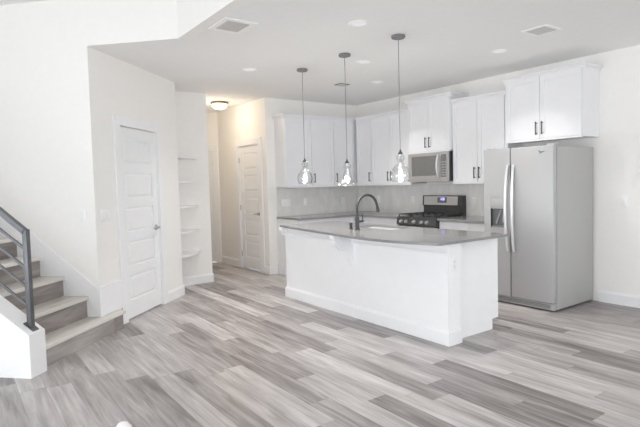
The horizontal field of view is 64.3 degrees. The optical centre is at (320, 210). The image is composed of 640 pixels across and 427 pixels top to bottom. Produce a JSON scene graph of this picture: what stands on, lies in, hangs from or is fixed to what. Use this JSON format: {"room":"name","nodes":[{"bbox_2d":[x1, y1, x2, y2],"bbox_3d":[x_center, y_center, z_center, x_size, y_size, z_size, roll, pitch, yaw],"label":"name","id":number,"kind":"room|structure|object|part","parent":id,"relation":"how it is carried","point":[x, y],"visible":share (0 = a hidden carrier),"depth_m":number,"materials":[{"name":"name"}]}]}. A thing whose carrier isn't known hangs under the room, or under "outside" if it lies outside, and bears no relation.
{"room":"kitchen","nodes":[
{"label":"kitchen","id":0,"kind":"room"},
{"bbox_2d":[0,295,46,378],"bbox_3d":[-4.271,-0.306,4.239,4.145,3.236,0.170,-1,3,10],"label":"wall","id":1,"kind":"structure","parent":0,"point":[22,350],"depth_m":3.90,"materials":[{"name":"white paint"}]},
{"bbox_3d":[-4.285,-0.301,4.162,4.145,3.236,0.014,-1,3,10],"label":"panel frame","id":2,"kind":"part","parent":1,"relation":"part of","materials":[{"name":"white paint"}]},
{"bbox_2d":[0,207,38,330],"bbox_3d":[-4.056,-0.806,4.179,3.653,3.536,0.064,-1,3,10],"label":"stair railing","id":3,"kind":"object","parent":1,"relation":"on","point":[27,265],"visible":1,"depth_m":3.93,"materials":[{"name":"grey metal"}]},
{"bbox_3d":[-4.079,-1.179,4.161,3.626,2.787,0.040,-1,3,10],"label":"hand rail","id":4,"kind":"part","parent":3,"relation":"part of","materials":[{"name":"grey metal"}]},
{"bbox_3d":[-2.262,0.520,3.933,0.040,0.756,0.040,-1,3,10],"label":"newel post","id":5,"kind":"part","parent":3,"relation":"part of","materials":[{"name":"grey metal"}]},
{"bbox_3d":[-2.252,0.897,3.953,0.080,0.065,0.064,-1,3,10],"label":"plate","id":6,"kind":"part","parent":3,"relation":"part of","materials":[{"name":"grey metal"}]},
{"bbox_2d":[0,0,46,4],"bbox_3d":[-2.805,-1.903,1.865,6.200,0.100,15.000,-4,4,-36],"label":"ceiling","id":7,"kind":"structure","parent":0,"point":[2,2],"depth_m":4.89,"materials":[{"name":"paint"}]},
{"bbox_2d":[0,0,181,287],"bbox_3d":[-4.288,-0.370,5.329,6.127,3.250,0.101,-1,3,10],"label":"wall","id":8,"kind":"structure","parent":0,"point":[50,172],"depth_m":4.95,"materials":[{"name":"white paint"}]},
{"bbox_2d":[0,217,99,316],"bbox_3d":[-3.464,0.004,5.148,2.600,2.480,0.008,-1,3,10],"label":"trim","id":9,"kind":"structure","parent":8,"relation":"attached to","point":[51,264],"depth_m":5.02,"materials":[{"name":"white paint"}]},
{"bbox_2d":[79,210,86,221],"bbox_3d":[-2.312,0.048,4.942,0.075,0.118,0.011,-1,3,10],"label":"switch plate","id":10,"kind":"object","parent":8,"relation":"attached to","point":[82,213],"visible":1,"depth_m":4.94,"materials":[{"name":"white plastic"}]},
{"bbox_2d":[94,49,182,309],"bbox_3d":[-2.068,-0.228,5.862,0.100,2.792,1.714,-1,3,10],"label":"wall","id":11,"kind":"structure","parent":0,"point":[123,88],"depth_m":5.61,"materials":[{"name":"white paint"}]},
{"bbox_2d":[101,209,110,221],"bbox_3d":[-2.148,0.044,5.085,0.011,0.118,0.165,-1,3,10],"label":"switch plate","id":12,"kind":"object","parent":11,"relation":"attached to","point":[105,213],"visible":1,"depth_m":5.08,"materials":[{"name":"white plastic"}]},
{"bbox_2d":[98,280,122,316],"bbox_3d":[-2.120,0.879,5.145,0.017,0.290,0.394,-1,3,10],"label":"trim","id":13,"kind":"structure","parent":11,"relation":"attached to","point":[110,295],"depth_m":5.12,"materials":[{"name":"white paint"}]},
{"bbox_2d":[112,114,168,323],"bbox_3d":[-2.057,0.073,5.784,0.140,2.198,1.003,-1,3,10],"label":"door","id":14,"kind":"structure","parent":11,"relation":"in","point":[137,155],"depth_m":5.77,"materials":[{"name":"white paint"}]},
{"bbox_2d":[168,285,184,301],"bbox_3d":[-1.863,1.063,6.552,0.016,0.130,0.463,-1,3,10],"label":"baseboard","id":15,"kind":"structure","parent":11,"relation":"attached to","point":[177,292],"depth_m":6.54,"materials":[{"name":"white paint"}]},
{"bbox_2d":[175,91,212,276],"bbox_3d":[-2.003,-0.310,7.371,0.777,2.792,0.100,-4,4,-36],"label":"wall niche","id":16,"kind":"object","parent":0,"point":[191,116],"visible":0.57,"depth_m":7.42,"materials":[{"name":"white paint"}]},
{"bbox_2d":[178,156,196,159],"bbox_3d":[-1.861,-0.736,7.070,0.500,0.026,0.530,-4,4,-36],"label":"corner shelf","id":17,"kind":"object","parent":16,"relation":"attached to","point":[179,157],"visible":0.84,"depth_m":7.03,"materials":[{"name":"white paint"}]},
{"bbox_2d":[179,181,197,182],"bbox_3d":[-1.852,-0.401,7.088,0.500,0.026,0.530,-4,4,-36],"label":"corner shelf","id":18,"kind":"object","parent":16,"relation":"attached to","point":[179,181],"visible":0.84,"depth_m":6.95,"materials":[{"name":"white paint"}]},
{"bbox_2d":[180,205,198,208],"bbox_3d":[-1.843,-0.058,7.106,0.500,0.026,0.530,-4,4,-36],"label":"corner shelf","id":19,"kind":"object","parent":16,"relation":"attached to","point":[181,206],"visible":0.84,"depth_m":7.03,"materials":[{"name":"white paint"}]},
{"bbox_2d":[181,228,199,234],"bbox_3d":[-1.834,0.288,7.125,0.500,0.026,0.530,-4,4,-36],"label":"corner shelf","id":20,"kind":"object","parent":16,"relation":"attached to","point":[183,231],"visible":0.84,"depth_m":7.11,"materials":[{"name":"white paint"}]},
{"bbox_2d":[182,250,199,257],"bbox_3d":[-1.825,0.606,7.142,0.500,0.026,0.530,-4,4,-36],"label":"corner shelf","id":21,"kind":"object","parent":16,"relation":"attached to","point":[185,254],"visible":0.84,"depth_m":7.11,"materials":[{"name":"white paint"}]},
{"bbox_2d":[183,273,213,285],"bbox_3d":[-1.887,1.017,7.429,0.693,0.130,0.016,-4,4,-36],"label":"baseboard","id":22,"kind":"structure","parent":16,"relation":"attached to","point":[204,278],"depth_m":7.48,"materials":[{"name":"white paint"}]},
{"bbox_2d":[177,0,249,39],"bbox_3d":[1.303,-1.693,1.139,0.100,0.459,8.785,-4,4,-36],"label":"wall header","id":23,"kind":"structure","parent":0,"point":[193,16],"depth_m":4.29,"materials":[{"name":"white paint"}]},
{"bbox_2d":[206,112,221,251],"bbox_3d":[-2.530,-0.416,9.631,1.340,2.792,0.100,-1,3,10],"label":"wall","id":24,"kind":"structure","parent":0,"point":[212,123],"depth_m":9.43,"materials":[{"name":"white paint"}]},
{"bbox_2d":[208,144,221,262],"bbox_3d":[-2.368,-0.122,9.599,0.990,2.200,0.140,-1,3,10],"label":"door","id":25,"kind":"structure","parent":24,"relation":"in","point":[212,155],"depth_m":9.50,"materials":[{"name":"white paint"}]},
{"bbox_2d":[217,99,266,265],"bbox_3d":[-1.351,-0.404,8.821,0.100,2.792,1.660,-4,4,-36],"label":"wall","id":26,"kind":"structure","parent":0,"point":[244,121],"depth_m":9.04,"materials":[{"name":"white paint"}]},
{"bbox_2d":[222,256,268,273],"bbox_3d":[-1.334,0.929,8.818,0.016,0.130,1.759,-4,4,-36],"label":"baseboard","id":27,"kind":"structure","parent":26,"relation":"attached to","point":[228,260],"depth_m":9.16,"materials":[{"name":"white paint"}]},
{"bbox_2d":[234,137,264,272],"bbox_3d":[-1.169,-0.099,8.562,0.140,2.200,0.919,-4,4,-36],"label":"door","id":28,"kind":"structure","parent":26,"relation":"in","point":[248,165],"depth_m":8.58,"materials":[{"name":"white paint"}]},
{"bbox_2d":[262,98,356,272],"bbox_3d":[-0.116,-0.427,8.631,1.877,2.792,0.100,-4,4,-36],"label":"wall","id":29,"kind":"structure","parent":0,"point":[270,107],"depth_m":8.12,"materials":[{"name":"white paint"}]},
{"bbox_2d":[269,265,277,274],"bbox_3d":[-0.755,0.949,8.142,0.158,0.130,0.016,-4,4,-36],"label":"baseboard","id":30,"kind":"structure","parent":29,"relation":"attached to","point":[272,269],"depth_m":8.13,"materials":[{"name":"white paint"}]},
{"bbox_2d":[272,113,334,187],"bbox_3d":[-0.266,-0.951,8.226,0.987,1.145,0.346,-4,4,-36],"label":"upper cabinet","id":31,"kind":"object","parent":29,"relation":"attached to","point":[290,135],"visible":1,"depth_m":8.07,"materials":[{"name":"white paint"}]},
{"bbox_3d":[-0.356,-0.915,8.005,0.486,1.054,0.020,-4,4,-36],"label":"door","id":32,"kind":"part","parent":31,"relation":"part of","materials":[{"name":"white paint"}]},
{"bbox_3d":[-0.282,-1.490,8.200,0.987,0.065,0.337,-4,4,-36],"label":"crown moulding","id":33,"kind":"part","parent":31,"relation":"part of","materials":[{"name":"white paint"}]},
{"bbox_3d":[-0.161,-0.388,8.167,0.945,0.021,0.022,-4,4,-36],"label":"light rail","id":34,"kind":"part","parent":31,"relation":"part of","materials":[{"name":"white paint"}]},
{"bbox_3d":[0.025,-0.940,8.282,0.443,1.054,0.020,-4,4,-36],"label":"door","id":35,"kind":"part","parent":31,"relation":"part of","materials":[{"name":"white paint"}]},
{"bbox_2d":[276,186,358,216],"bbox_3d":[-0.015,-0.177,8.646,1.722,0.457,0.008,-4,4,-36],"label":"backsplash","id":36,"kind":"structure","parent":29,"relation":"attached to","point":[320,200],"depth_m":8.60,"materials":[{"name":"grey tile"}]},
{"bbox_2d":[282,199,290,206],"bbox_3d":[-0.563,-0.128,8.237,0.165,0.118,0.010,-4,4,-36],"label":"switch plate","id":37,"kind":"object","parent":36,"relation":"attached to","point":[285,202],"visible":1,"depth_m":8.23,"materials":[{"name":"white plastic"}]},
{"bbox_2d":[333,117,357,185],"bbox_3d":[0.447,-0.997,8.743,0.773,1.145,0.346,-4,4,-36],"label":"upper cabinet","id":38,"kind":"object","parent":29,"relation":"attached to","point":[339,123],"visible":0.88,"depth_m":8.55,"materials":[{"name":"white paint"}]},
{"bbox_3d":[0.431,-1.536,8.717,0.773,0.065,0.337,-4,4,-36],"label":"crown moulding","id":39,"kind":"part","parent":38,"relation":"part of","materials":[{"name":"white paint"}]},
{"bbox_2d":[0,261,639,426],"bbox_3d":[-1.099,1.346,3.215,10.000,0.120,14.800,-4,4,-36],"label":"floor","id":40,"kind":"structure","parent":0,"point":[233,350],"depth_m":3.83,"materials":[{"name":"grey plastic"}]},
{"bbox_2d":[0,238,125,365],"bbox_3d":[-3.603,0.102,4.846,2.978,2.322,1.211,-1,3,10],"label":"staircase","id":41,"kind":"structure","parent":40,"relation":"on","point":[65,321],"depth_m":4.69,"materials":[{"name":"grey wood"}]},
{"bbox_2d":[116,421,131,426],"bbox_3d":[-1.180,1.277,3.030,0.100,0.039,0.100,-4,4,-36],"label":"floor outlet cover","id":42,"kind":"object","parent":40,"relation":"on","point":[123,423],"visible":1,"depth_m":3.02,"materials":[{"name":"white plastic"}]},
{"bbox_2d":[277,216,355,274],"bbox_3d":[0.189,0.533,8.428,1.720,0.882,0.634,-4,4,-36],"label":"base cabinet","id":43,"kind":"object","parent":40,"relation":"on","point":[281,238],"visible":0.05,"depth_m":8.07,"materials":[{"name":"white paint"}]},
{"bbox_3d":[-0.133,0.217,7.849,0.544,0.150,0.020,-4,4,-36],"label":"drawer","id":44,"kind":"part","parent":43,"relation":"part of","materials":[{"name":"white paint"}]},
{"bbox_3d":[0.311,0.188,8.171,0.546,0.150,0.020,-4,4,-36],"label":"drawer","id":45,"kind":"part","parent":43,"relation":"part of","materials":[{"name":"white paint"}]},
{"bbox_2d":[277,211,406,219],"bbox_3d":[0.465,0.089,8.001,1.726,0.030,1.626,-4,4,-36],"label":"countertop","id":46,"kind":"structure","parent":43,"relation":"on","point":[365,213],"depth_m":8.09,"materials":[{"name":"grey stone"}]},
{"bbox_2d":[359,216,396,228],"bbox_3d":[1.094,0.526,8.102,0.634,0.882,1.017,-4,4,-36],"label":"base cabinet","id":47,"kind":"object","parent":40,"relation":"on","point":[370,220],"visible":0.11,"depth_m":7.85,"materials":[{"name":"white paint"}]},
{"bbox_3d":[0.734,0.181,8.107,0.020,0.150,0.476,-4,4,-36],"label":"drawer","id":48,"kind":"part","parent":47,"relation":"part of","materials":[{"name":"white paint"}]},
{"bbox_3d":[1.019,0.194,7.715,0.020,0.150,0.486,-4,4,-36],"label":"drawer","id":49,"kind":"part","parent":47,"relation":"part of","materials":[{"name":"white paint"}]},
{"bbox_2d":[278,227,497,346],"bbox_3d":[0.558,0.670,5.576,1.096,0.890,2.654,-4,4,-36],"label":"kitchen island","id":50,"kind":"object","parent":40,"relation":"on","point":[413,290],"visible":0.75,"depth_m":4.85,"materials":[{"name":"white paint"}]},
{"bbox_3d":[0.388,0.681,5.462,0.162,0.890,2.608,-4,4,-36],"label":"panel","id":51,"kind":"part","parent":50,"relation":"part of","materials":[{"name":"white paint"}]},
{"bbox_2d":[280,221,508,245],"bbox_3d":[0.508,0.218,5.506,1.107,0.024,2.722,-4,4,-36],"label":"island countertop","id":52,"kind":"structure","parent":50,"relation":"on","point":[404,234],"depth_m":4.99,"materials":[{"name":"grey stone"}]},
{"bbox_2d":[355,194,379,229],"bbox_3d":[0.507,0.007,5.574,0.352,0.389,0.060,-4,4,-36],"label":"kitchen faucet","id":53,"kind":"object","parent":52,"relation":"on","point":[357,221],"visible":1,"depth_m":5.50,"materials":[{"name":"black metal"}]},
{"bbox_2d":[355,217,359,229],"bbox_3d":[0.392,0.139,5.495,0.060,0.140,0.060,-4,4,-36],"label":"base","id":54,"kind":"object","parent":53,"relation":"attached to","point":[357,221],"depth_m":5.48,"materials":[{"name":"black metal"}]},
{"bbox_3d":[0.507,-0.058,5.572,0.326,0.259,0.029,-4,4,-36],"label":"spout","id":55,"kind":"part","parent":53,"relation":"part of","materials":[{"name":"black metal"}]},
{"bbox_2d":[368,227,395,229],"bbox_3d":[0.698,0.316,5.797,0.364,0.199,0.704,-4,4,-36],"label":"sink","id":56,"kind":"object","parent":52,"relation":"in","point":[368,227],"visible":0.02,"depth_m":6.04,"materials":[{"name":"metal"}]},
{"bbox_2d":[451,257,456,270],"bbox_3d":[1.143,0.461,4.384,0.072,0.118,0.009,-4,4,-36],"label":"outlet plate","id":57,"kind":"object","parent":50,"relation":"attached to","point":[453,260],"visible":1,"depth_m":4.38,"materials":[{"name":"white plastic"}]},
{"bbox_3d":[1.433,0.694,4.702,0.635,0.890,0.020,-4,4,-36],"label":"panel","id":58,"kind":"part","parent":50,"relation":"part of","materials":[{"name":"white paint"}]},
{"bbox_2d":[397,195,465,228],"bbox_3d":[1.570,0.392,7.346,0.713,1.205,0.737,-4,4,-36],"label":"gas range","id":59,"kind":"object","parent":40,"relation":"on","point":[435,206],"visible":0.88,"depth_m":7.29,"materials":[{"name":"black metal"}]},
{"bbox_3d":[1.342,0.162,7.172,0.050,0.105,0.737,-4,4,-36],"label":"knob panel","id":60,"kind":"part","parent":59,"relation":"part of","materials":[{"name":"black metal"}]},
{"bbox_2d":[397,215,458,218],"bbox_3d":[1.575,0.085,7.339,0.590,0.017,0.737,-4,4,-36],"label":"cooktop","id":61,"kind":"object","parent":59,"relation":"in","point":[408,216],"depth_m":7.15,"materials":[{"name":"black metal"}]},
{"bbox_2d":[440,221,483,231],"bbox_3d":[2.098,0.573,6.721,0.634,0.882,0.883,-4,4,-36],"label":"base cabinet","id":62,"kind":"object","parent":40,"relation":"on","point":[466,226],"visible":0.12,"depth_m":6.59,"materials":[{"name":"white paint"}]},
{"bbox_3d":[1.740,0.228,6.723,0.020,0.150,0.432,-4,4,-36],"label":"drawer","id":63,"kind":"part","parent":62,"relation":"part of","materials":[{"name":"white paint"}]},
{"bbox_2d":[437,216,483,222],"bbox_3d":[2.085,0.116,6.696,0.638,0.030,0.893,-4,4,-36],"label":"countertop","id":64,"kind":"structure","parent":62,"relation":"on","point":[471,219],"depth_m":6.69,"materials":[{"name":"grey stone"}]},
{"bbox_3d":[1.998,0.240,6.368,0.020,0.150,0.436,-4,4,-36],"label":"drawer","id":65,"kind":"part","parent":62,"relation":"part of","materials":[{"name":"white paint"}]},
{"bbox_2d":[484,143,592,310],"bbox_3d":[2.478,0.157,5.867,0.912,1.783,0.850,-4,4,-36],"label":"refrigerator","id":66,"kind":"object","parent":40,"relation":"on","point":[541,197],"visible":0.97,"depth_m":5.56,"materials":[{"name":"silver metal"}]},
{"bbox_3d":[2.049,-0.091,5.838,0.064,0.134,0.195,-4,4,-36],"label":"dispenser panel","id":67,"kind":"part","parent":66,"relation":"part of","materials":[{"name":"silver metal"}]},
{"bbox_3d":[2.049,0.130,5.869,0.070,1.670,0.342,-4,4,-36],"label":"freezer door","id":68,"kind":"part","parent":66,"relation":"part of","materials":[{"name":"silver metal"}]},
{"bbox_3d":[2.056,0.070,5.841,0.033,0.164,0.107,-4,4,-36],"label":"dispenser lever","id":69,"kind":"part","parent":66,"relation":"part of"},
{"bbox_3d":[2.073,-0.026,5.694,0.074,0.971,0.033,-3,3,-24],"label":"handle","id":70,"kind":"part","parent":66,"relation":"part of","materials":[{"name":"metal"}]},
{"bbox_3d":[2.118,-0.024,5.633,0.033,0.971,0.074,1,4,42],"label":"handle","id":71,"kind":"part","parent":66,"relation":"part of","materials":[{"name":"metal"}]},
{"bbox_3d":[2.301,0.141,5.522,0.070,1.670,0.500,-4,4,-36],"label":"door","id":72,"kind":"part","parent":66,"relation":"part of","materials":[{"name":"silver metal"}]},
{"bbox_2d":[95,0,639,112],"bbox_3d":[0.972,-1.716,4.617,4.926,0.150,15.000,-4,4,-36],"label":"ceiling","id":73,"kind":"structure","parent":0,"point":[445,43],"depth_m":5.11,"materials":[{"name":"paint"}]},
{"bbox_2d":[210,101,227,110],"bbox_3d":[-1.650,-1.696,8.276,0.290,0.138,0.290,-4,4,-36],"label":"ceiling light","id":74,"kind":"object","parent":73,"relation":"attached to","point":[219,105],"visible":1,"depth_m":8.18,"materials":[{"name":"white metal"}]},
{"bbox_3d":[-1.650,-1.687,8.277,0.252,0.086,0.252,-4,4,-36],"label":"lamp shade","id":75,"kind":"part","parent":74,"relation":"part of","materials":[{"name":"white glass"}]},
{"bbox_2d":[208,17,257,33],"bbox_3d":[-0.756,-1.575,4.348,0.300,0.009,0.340,-4,4,-36],"label":"ceiling vent","id":76,"kind":"object","parent":73,"relation":"in","point":[229,25],"visible":1,"depth_m":4.33,"materials":[{"name":"white plastic"}]},
{"bbox_2d":[242,68,256,71],"bbox_3d":[-0.844,-1.661,6.004,0.176,0.008,0.176,-4,4,-36],"label":"recessed light","id":77,"kind":"object","parent":73,"relation":"in","point":[244,69],"visible":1,"depth_m":5.99,"materials":[{"name":"white plastic"}]},
{"bbox_2d":[297,68,307,177],"bbox_3d":[-0.207,-1.005,6.086,0.188,1.361,0.188,-4,4,-36],"label":"pendant light","id":78,"kind":"object","parent":73,"relation":"hanging from","point":[298,69],"visible":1,"depth_m":6.08,"materials":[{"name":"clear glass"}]},
{"bbox_3d":[-0.211,-1.141,6.079,0.006,1.039,0.006,0,4,32],"label":"rod","id":79,"kind":"part","parent":78,"relation":"part of","materials":[{"name":"grey metal"}]},
{"bbox_2d":[335,83,349,85],"bbox_3d":[0.292,-1.748,7.064,0.170,0.009,0.140,-4,4,-36],"label":"ceiling vent","id":80,"kind":"object","parent":73,"relation":"in","point":[339,84],"visible":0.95,"depth_m":7.04,"materials":[{"name":"white metal"}]},
{"bbox_2d":[339,53,350,180],"bbox_3d":[0.268,-0.963,5.436,0.200,1.401,0.200,-4,4,-36],"label":"pendant light","id":81,"kind":"object","parent":73,"relation":"hanging from","point":[341,55],"visible":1,"depth_m":5.43,"materials":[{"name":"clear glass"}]},
{"bbox_3d":[0.264,-1.091,5.429,0.006,1.095,0.006,-2,3,-13],"label":"rod","id":82,"kind":"part","parent":81,"relation":"part of","materials":[{"name":"grey metal"}]},
{"bbox_2d":[346,163,348,174],"bbox_3d":[0.281,-0.448,5.463,0.030,0.125,0.030,-4,4,-36],"label":"socket","id":83,"kind":"object","parent":81,"relation":"attached to","point":[347,170],"depth_m":5.45,"materials":[{"name":"silver metal"}]},
{"bbox_2d":[348,20,368,26],"bbox_3d":[0.322,-1.605,4.364,0.176,0.008,0.176,-4,4,-36],"label":"recessed light","id":84,"kind":"object","parent":73,"relation":"in","point":[356,23],"visible":1,"depth_m":4.37,"materials":[{"name":"white plastic"}]},
{"bbox_2d":[356,60,371,63],"bbox_3d":[0.487,-1.684,5.766,0.176,0.008,0.176,-4,4,-36],"label":"recessed light","id":85,"kind":"object","parent":73,"relation":"in","point":[359,61],"visible":1,"depth_m":5.75,"materials":[{"name":"white plastic"}]},
{"bbox_2d":[371,81,382,83],"bbox_3d":[0.765,-1.754,6.955,0.176,0.008,0.176,-4,4,-36],"label":"recessed light","id":86,"kind":"object","parent":73,"relation":"in","point":[372,82],"visible":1,"depth_m":6.97,"materials":[{"name":"white plastic"}]},
{"bbox_2d":[391,34,404,174],"bbox_3d":[0.741,-0.958,4.803,0.188,1.369,0.188,-4,4,-36],"label":"pendant light","id":87,"kind":"object","parent":73,"relation":"hanging from","point":[398,37],"visible":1,"depth_m":4.79,"materials":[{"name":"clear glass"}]},
{"bbox_3d":[0.738,-1.094,4.796,0.006,1.047,0.006,-2,3,-13],"label":"rod","id":88,"kind":"part","parent":87,"relation":"part of","materials":[{"name":"grey metal"}]},
{"bbox_2d":[399,154,401,166],"bbox_3d":[0.754,-0.474,4.829,0.030,0.125,0.030,-4,4,-36],"label":"socket","id":89,"kind":"object","parent":87,"relation":"attached to","point":[400,155],"depth_m":4.82,"materials":[{"name":"silver metal"}]},
{"bbox_2d":[491,49,507,53],"bbox_3d":[1.910,-1.704,5.446,0.176,0.008,0.176,-4,4,-36],"label":"recessed light","id":90,"kind":"object","parent":73,"relation":"in","point":[498,51],"visible":1,"depth_m":5.45,"materials":[{"name":"white plastic"}]},
{"bbox_2d":[521,24,561,35],"bbox_3d":[2.040,-1.669,4.714,0.260,0.009,0.250,-4,4,-36],"label":"ceiling vent","id":91,"kind":"object","parent":73,"relation":"in","point":[544,29],"visible":1,"depth_m":4.70,"materials":[{"name":"white plastic"}]},
{"bbox_2d":[357,45,639,300],"bbox_3d":[4.004,-0.324,4.642,0.100,2.792,11.400,-4,4,-36],"label":"wall","id":92,"kind":"structure","parent":0,"point":[616,150],"depth_m":5.62,"materials":[{"name":"white paint"}]},
{"bbox_2d":[354,115,371,185],"bbox_3d":[0.829,-0.998,8.561,0.366,1.145,0.380,-4,4,-36],"label":"upper cabinet","id":93,"kind":"object","parent":92,"relation":"attached to","point":[363,124],"visible":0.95,"depth_m":8.48,"materials":[{"name":"white paint"}]},
{"bbox_3d":[0.818,-1.537,8.535,0.357,0.065,0.380,-4,4,-36],"label":"crown moulding","id":94,"kind":"part","parent":93,"relation":"part of","materials":[{"name":"white paint"}]},
{"bbox_2d":[369,108,426,185],"bbox_3d":[1.202,-0.980,8.048,0.366,1.145,0.885,-4,4,-36],"label":"upper cabinet","id":95,"kind":"object","parent":92,"relation":"attached to","point":[386,132],"visible":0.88,"depth_m":7.96,"materials":[{"name":"white paint"}]},
{"bbox_3d":[0.960,-0.958,8.152,0.020,1.054,0.424,-4,4,-36],"label":"door","id":96,"kind":"part","parent":95,"relation":"part of","materials":[{"name":"white paint"}]},
{"bbox_3d":[1.190,-1.519,8.022,0.357,0.065,0.885,-4,4,-36],"label":"crown moulding","id":97,"kind":"part","parent":95,"relation":"part of","materials":[{"name":"white paint"}]},
{"bbox_3d":[1.108,-0.412,7.999,0.022,0.021,0.885,-4,4,-36],"label":"light rail","id":98,"kind":"part","parent":95,"relation":"part of","materials":[{"name":"white paint"}]},
{"bbox_3d":[1.217,-0.946,7.798,0.020,1.054,0.441,-4,4,-36],"label":"door","id":99,"kind":"part","parent":95,"relation":"part of","materials":[{"name":"white paint"}]},
{"bbox_2d":[358,183,483,215],"bbox_3d":[1.661,-0.176,7.796,0.008,0.457,3.337,-4,4,-36],"label":"backsplash","id":100,"kind":"structure","parent":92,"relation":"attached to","point":[393,198],"depth_m":8.09,"materials":[{"name":"grey tile"}]},
{"bbox_2d":[472,197,475,204],"bbox_3d":[2.138,-0.135,7.125,0.009,0.118,0.072,-4,4,-36],"label":"outlet plate","id":101,"kind":"object","parent":100,"relation":"attached to","point":[473,198],"visible":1,"depth_m":7.12,"materials":[{"name":"white plastic"}]},
{"bbox_2d":[404,91,468,153],"bbox_3d":[1.661,-1.236,7.346,0.420,0.799,0.856,-4,4,-36],"label":"upper cabinet","id":102,"kind":"object","parent":92,"relation":"attached to","point":[430,125],"visible":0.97,"depth_m":7.20,"materials":[{"name":"white paint"}]},
{"bbox_3d":[1.416,-1.214,7.405,0.020,0.713,0.377,-4,4,-36],"label":"door","id":103,"kind":"part","parent":102,"relation":"part of","materials":[{"name":"white paint"}]},
{"bbox_3d":[1.539,-0.840,7.271,0.022,0.021,0.772,-4,4,-36],"label":"light rail","id":104,"kind":"part","parent":102,"relation":"part of","materials":[{"name":"white paint"}]},
{"bbox_2d":[408,151,452,181],"bbox_3d":[1.652,-0.629,7.368,0.452,0.412,0.746,-4,4,-36],"label":"microwave","id":105,"kind":"object","parent":102,"relation":"attached to","point":[434,166],"visible":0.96,"depth_m":7.22,"materials":[{"name":"silver metal"}]},
{"bbox_3d":[1.490,-0.637,7.332,0.030,0.381,0.613,-4,4,-36],"label":"door","id":106,"kind":"part","parent":105,"relation":"part of","materials":[{"name":"silver metal"}]},
{"bbox_3d":[1.617,-0.622,7.083,0.061,0.331,0.024,-4,4,-36],"label":"handle","id":107,"kind":"part","parent":105,"relation":"part of","materials":[{"name":"metal"}]},
{"bbox_3d":[1.710,-0.627,7.029,0.030,0.381,0.131,-4,4,-36],"label":"control panel","id":108,"kind":"part","parent":105,"relation":"part of","materials":[{"name":"silver metal"}]},
{"bbox_3d":[1.653,-1.605,7.328,0.412,0.060,0.856,-4,4,-36],"label":"crown moulding","id":109,"kind":"part","parent":102,"relation":"part of","materials":[{"name":"white paint"}]},
{"bbox_3d":[1.641,-1.204,7.096,0.020,0.713,0.376,-4,4,-36],"label":"door","id":110,"kind":"part","parent":102,"relation":"part of","materials":[{"name":"white paint"}]},
{"bbox_2d":[450,90,521,183],"bbox_3d":[2.167,-0.935,6.720,0.366,1.145,0.848,-4,4,-36],"label":"upper cabinet","id":111,"kind":"object","parent":92,"relation":"attached to","point":[479,121],"visible":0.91,"depth_m":6.66,"materials":[{"name":"white paint"}]},
{"bbox_3d":[1.930,-0.912,6.818,0.020,1.054,0.397,-4,4,-36],"label":"door","id":112,"kind":"part","parent":111,"relation":"part of","materials":[{"name":"white paint"}]},
{"bbox_3d":[2.073,-0.367,6.671,0.022,0.021,0.848,-4,4,-36],"label":"light rail","id":113,"kind":"part","parent":111,"relation":"part of","materials":[{"name":"white paint"}]},
{"bbox_3d":[2.156,-1.474,6.694,0.357,0.065,0.848,-4,4,-36],"label":"crown moulding","id":114,"kind":"part","parent":111,"relation":"part of","materials":[{"name":"white paint"}]},
{"bbox_3d":[2.167,-0.901,6.492,0.020,1.054,0.397,-4,4,-36],"label":"door","id":115,"kind":"part","parent":111,"relation":"part of","materials":[{"name":"white paint"}]},
{"bbox_2d":[501,62,602,143],"bbox_3d":[2.671,-1.214,5.954,0.420,0.789,1.020,-4,4,-36],"label":"upper cabinet","id":116,"kind":"object","parent":92,"relation":"attached to","point":[558,103],"visible":1,"depth_m":5.74,"materials":[{"name":"white paint"}]},
{"bbox_3d":[2.397,-1.198,6.053,0.020,0.713,0.442,-4,4,-36],"label":"door","id":117,"kind":"part","parent":116,"relation":"part of","materials":[{"name":"white paint"}]},
{"bbox_3d":[2.549,-0.822,5.879,0.022,0.021,0.936,-4,4,-36],"label":"light rail","id":118,"kind":"part","parent":116,"relation":"part of","materials":[{"name":"white paint"}]},
{"bbox_3d":[2.664,-1.583,5.936,0.412,0.050,1.020,-4,4,-36],"label":"crown moulding","id":119,"kind":"part","parent":116,"relation":"part of","materials":[{"name":"white paint"}]},
{"bbox_3d":[2.671,-1.185,5.677,0.020,0.713,0.476,-4,4,-36],"label":"door","id":120,"kind":"part","parent":116,"relation":"part of","materials":[{"name":"white paint"}]},
{"bbox_2d":[598,290,639,307],"bbox_3d":[5.226,1.066,2.980,0.016,0.130,7.000,-4,4,-36],"label":"baseboard","id":121,"kind":"structure","parent":92,"relation":"attached to","point":[629,300],"depth_m":5.62,"materials":[{"name":"white paint"}]},
{"bbox_2d":[620,196,626,205],"bbox_3d":[3.297,-0.105,5.541,0.010,0.118,0.072,-4,4,-36],"label":"switch plate","id":122,"kind":"object","parent":92,"relation":"attached to","point":[623,199],"visible":1,"depth_m":5.54,"materials":[{"name":"white plastic"}]}
]}

